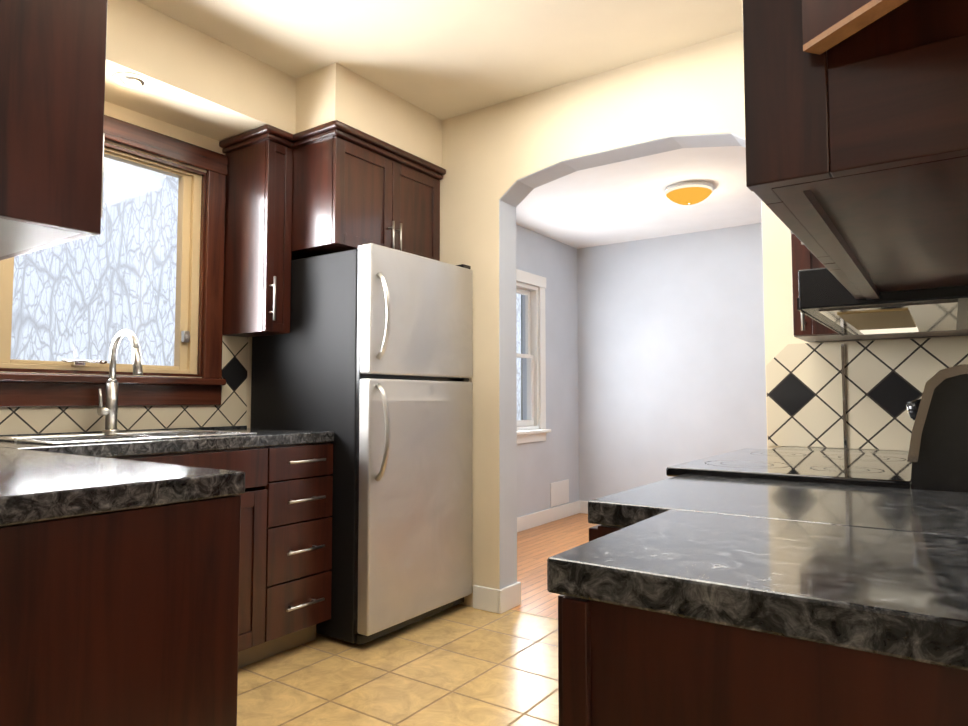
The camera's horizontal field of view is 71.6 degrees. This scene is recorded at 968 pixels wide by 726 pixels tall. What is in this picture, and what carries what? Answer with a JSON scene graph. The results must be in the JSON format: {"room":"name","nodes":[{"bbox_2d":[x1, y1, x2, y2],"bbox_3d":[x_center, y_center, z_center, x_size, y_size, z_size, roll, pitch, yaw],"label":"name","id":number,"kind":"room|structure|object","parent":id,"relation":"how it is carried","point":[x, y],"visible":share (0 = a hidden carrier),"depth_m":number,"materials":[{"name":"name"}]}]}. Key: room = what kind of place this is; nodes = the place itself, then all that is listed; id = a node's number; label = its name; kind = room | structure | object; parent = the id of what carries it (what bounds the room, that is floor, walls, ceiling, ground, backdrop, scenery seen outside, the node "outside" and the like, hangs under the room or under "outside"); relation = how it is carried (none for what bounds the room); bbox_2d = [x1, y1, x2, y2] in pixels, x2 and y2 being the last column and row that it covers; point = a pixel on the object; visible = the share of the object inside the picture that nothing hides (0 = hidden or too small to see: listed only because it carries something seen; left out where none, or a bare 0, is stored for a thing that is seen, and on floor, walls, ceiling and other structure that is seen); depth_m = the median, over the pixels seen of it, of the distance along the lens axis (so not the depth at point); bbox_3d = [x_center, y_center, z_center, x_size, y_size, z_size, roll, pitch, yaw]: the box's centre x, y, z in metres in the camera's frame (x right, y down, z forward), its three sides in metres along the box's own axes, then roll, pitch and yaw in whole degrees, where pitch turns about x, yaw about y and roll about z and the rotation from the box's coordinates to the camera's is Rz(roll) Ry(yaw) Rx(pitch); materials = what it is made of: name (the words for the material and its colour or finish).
{"room":"kitchen","nodes":[
{"label":"kitchen","id":0,"kind":"room"},
{"bbox_2d":[237,513,598,725],"bbox_3d":[0.778,1.223,2.474,4.450,0.060,6.640,-2,-4,35],"label":"floor","id":1,"kind":"structure","parent":0,"point":[460,665],"depth_m":2.61,"materials":[{"name":"beige tile"}]},
{"bbox_2d":[0,486,251,725],"bbox_3d":[-0.829,0.691,1.200,0.434,0.868,0.586,-2,-4,35],"label":"base cabinet","id":2,"kind":"object","parent":1,"relation":"on","point":[177,614],"depth_m":1.15,"materials":[{"name":"brown wood"}]},
{"bbox_2d":[0,426,333,525],"bbox_3d":[-0.995,0.272,2.086,1.713,0.056,1.813,-2,-4,35],"label":"countertop","id":3,"kind":"structure","parent":2,"relation":"on","point":[41,482],"depth_m":1.30,"materials":[{"name":"stone"}]},
{"bbox_2d":[97,329,142,432],"bbox_3d":[-1.428,0.071,2.642,0.240,0.409,0.083,-2,-4,35],"label":"gooseneck faucet","id":4,"kind":"object","parent":3,"relation":"on","point":[109,411],"visible":1,"depth_m":2.68,"materials":[{"name":"silver metal"}]},
{"bbox_2d":[0,429,256,444],"bbox_3d":[-1.342,0.363,2.544,0.514,0.181,0.754,-2,-4,35],"label":"double-bowl sink","id":5,"kind":"object","parent":3,"relation":"in","point":[59,439],"visible":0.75,"depth_m":2.54,"materials":[{"name":"silver metal"}]},
{"bbox_2d":[251,243,471,644],"bbox_3d":[-0.573,0.363,3.358,0.886,1.750,0.752,-2,-4,35],"label":"refrigerator","id":6,"kind":"object","parent":1,"relation":"on","point":[367,360],"visible":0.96,"depth_m":3.04,"materials":[{"name":"silver metal"}]},
{"bbox_2d":[589,525,624,540],"bbox_3d":[0.592,0.708,1.194,0.662,0.832,0.589,-2,-4,35],"label":"base cabinet","id":7,"kind":"object","parent":1,"relation":"on","point":[597,531],"depth_m":1.20,"materials":[{"name":"brown wood"}]},
{"bbox_2d":[558,595,967,725],"bbox_3d":[0.402,0.687,0.788,0.508,0.832,0.422,-2,-4,35],"label":"base cabinet","id":8,"kind":"object","parent":1,"relation":"on","point":[618,665],"depth_m":0.68,"materials":[{"name":"brown wood"}]},
{"bbox_2d":[547,446,967,670],"bbox_3d":[0.824,0.288,1.552,0.664,0.041,2.122,-2,-4,35],"label":"countertop","id":9,"kind":"structure","parent":8,"relation":"on","point":[879,570],"depth_m":0.77,"materials":[{"name":"stone"}]},
{"bbox_2d":[666,364,967,492],"bbox_3d":[0.933,0.592,1.791,0.755,1.128,0.768,-2,-4,35],"label":"range","id":10,"kind":"object","parent":1,"relation":"on","point":[935,458],"visible":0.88,"depth_m":1.41,"materials":[{"name":"black ceramic"}]},
{"bbox_2d":[136,0,760,248],"bbox_3d":[0.778,-1.384,2.612,4.450,0.200,6.640,-2,-4,35],"label":"ceiling","id":11,"kind":"structure","parent":0,"point":[443,59],"depth_m":2.97,"materials":[{"name":"beige paint"}]},
{"bbox_2d":[665,181,712,204],"bbox_3d":[1.383,-1.126,4.531,0.310,0.112,0.310,-2,-4,35],"label":"light","id":12,"kind":"object","parent":11,"relation":"attached to","point":[688,192],"visible":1,"depth_m":4.44,"materials":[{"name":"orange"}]},
{"bbox_2d":[0,0,964,606],"bbox_3d":[0.778,-0.145,2.547,4.450,2.680,6.640,-2,-4,35],"label":"wall","id":13,"kind":"structure","parent":0,"point":[662,352],"depth_m":3.47,"materials":[{"name":"beige paint"}]},
{"bbox_2d":[0,0,107,259],"bbox_3d":[-0.972,-0.704,1.216,0.486,0.949,0.332,-2,-4,35],"label":"upper cabinet","id":14,"kind":"object","parent":13,"relation":"attached to","point":[52,79],"depth_m":1.14,"materials":[{"name":"brown wood"}]},
{"bbox_2d":[0,115,227,406],"bbox_3d":[-1.584,-0.424,2.819,0.167,1.205,1.060,-2,-4,35],"label":"kitchen window","id":15,"kind":"structure","parent":13,"relation":"in","point":[204,256],"depth_m":3.04,"materials":[{"name":"brown wood"}]},
{"bbox_2d":[0,335,247,434],"bbox_3d":[-1.695,0.051,2.586,0.009,0.436,1.816,-2,-4,35],"label":"tile backsplash","id":16,"kind":"structure","parent":13,"relation":"attached to","point":[232,411],"depth_m":2.95,"materials":[{"name":"beige tile"}]},
{"bbox_2d":[113,72,151,88],"bbox_3d":[-1.377,-1.093,2.630,0.136,0.028,0.136,-2,-4,35],"label":"recessed light","id":17,"kind":"object","parent":13,"relation":"in","point":[131,80],"visible":1,"depth_m":2.61,"materials":[{"name":"white"}]},
{"bbox_2d":[219,120,445,336],"bbox_3d":[-0.743,-0.594,3.417,0.663,0.937,0.943,-2,-4,35],"label":"upper cabinet","id":18,"kind":"object","parent":13,"relation":"attached to","point":[334,186],"visible":0.83,"depth_m":3.15,"materials":[{"name":"brown wood"}]},
{"bbox_2d":[473,582,520,607],"bbox_3d":[-0.226,1.201,3.730,0.989,0.115,0.042,-2,-4,35],"label":"baseboard","id":19,"kind":"structure","parent":13,"relation":"attached to","point":[503,600],"depth_m":3.37,"materials":[{"name":"white wood"}]},
{"bbox_2d":[516,269,550,443],"bbox_3d":[0.281,-0.052,5.485,0.160,1.405,0.810,-2,-4,35],"label":"room window","id":20,"kind":"structure","parent":13,"relation":"in","point":[534,355],"depth_m":5.70,"materials":[{"name":"white wood"}]},
{"bbox_2d":[517,500,580,531],"bbox_3d":[0.117,1.275,5.123,0.019,0.115,2.673,-2,-4,35],"label":"baseboard","id":21,"kind":"structure","parent":13,"relation":"attached to","point":[542,517],"depth_m":5.73,"materials":[{"name":"white wood"}]},
{"bbox_2d":[550,479,568,506],"bbox_3d":[0.672,1.148,5.936,0.012,0.205,0.330,-2,-4,35],"label":"air vent","id":22,"kind":"object","parent":13,"relation":"in","point":[559,492],"visible":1,"depth_m":5.92,"materials":[{"name":"white metal"}]},
{"bbox_2d":[581,501,587,513],"bbox_3d":[2.577,1.272,5.063,4.128,0.115,0.015,-2,-4,35],"label":"baseboard","id":23,"kind":"structure","parent":13,"relation":"attached to","point":[584,504],"depth_m":6.20,"materials":[{"name":"white wood"}]},
{"bbox_2d":[791,248,917,342],"bbox_3d":[1.298,-0.604,2.378,0.342,1.027,0.318,-2,-4,35],"label":"upper cabinet","id":24,"kind":"object","parent":13,"relation":"attached to","point":[805,328],"depth_m":2.32,"materials":[{"name":"brown wood"}]},
{"bbox_2d":[742,0,967,298],"bbox_3d":[0.647,-0.682,1.010,0.278,1.016,0.948,-2,-4,35],"label":"upper cabinet","id":25,"kind":"object","parent":13,"relation":"attached to","point":[856,127],"depth_m":0.65,"materials":[{"name":"brown wood"}]},
{"bbox_2d":[797,267,967,335],"bbox_3d":[1.089,-0.152,1.723,0.395,0.097,0.760,-2,-4,35],"label":"under-cabinet range hood","id":26,"kind":"object","parent":25,"relation":"attached to","point":[827,299],"visible":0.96,"depth_m":1.51,"materials":[{"name":"black metal"}]},
{"bbox_2d":[766,336,967,450],"bbox_3d":[1.403,0.117,2.454,0.696,0.396,0.014,-2,-4,35],"label":"tile backsplash","id":27,"kind":"structure","parent":13,"relation":"attached to","point":[855,394],"depth_m":2.48,"materials":[{"name":"beige tile"}]},
{"bbox_2d":[914,329,967,337],"bbox_3d":[1.476,-0.610,2.255,0.340,1.027,0.318,-2,-4,35],"label":"upper cabinet","id":28,"kind":"object","parent":13,"relation":"attached to","point":[962,332],"depth_m":2.22,"materials":[{"name":"brown wood"}]},
{"label":"outside","id":29,"kind":"structure","parent":0,"visible":0},
{"bbox_2d":[10,157,520,419],"bbox_3d":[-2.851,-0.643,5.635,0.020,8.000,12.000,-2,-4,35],"label":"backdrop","id":30,"kind":"structure","parent":29,"point":[122,293],"depth_m":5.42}
]}

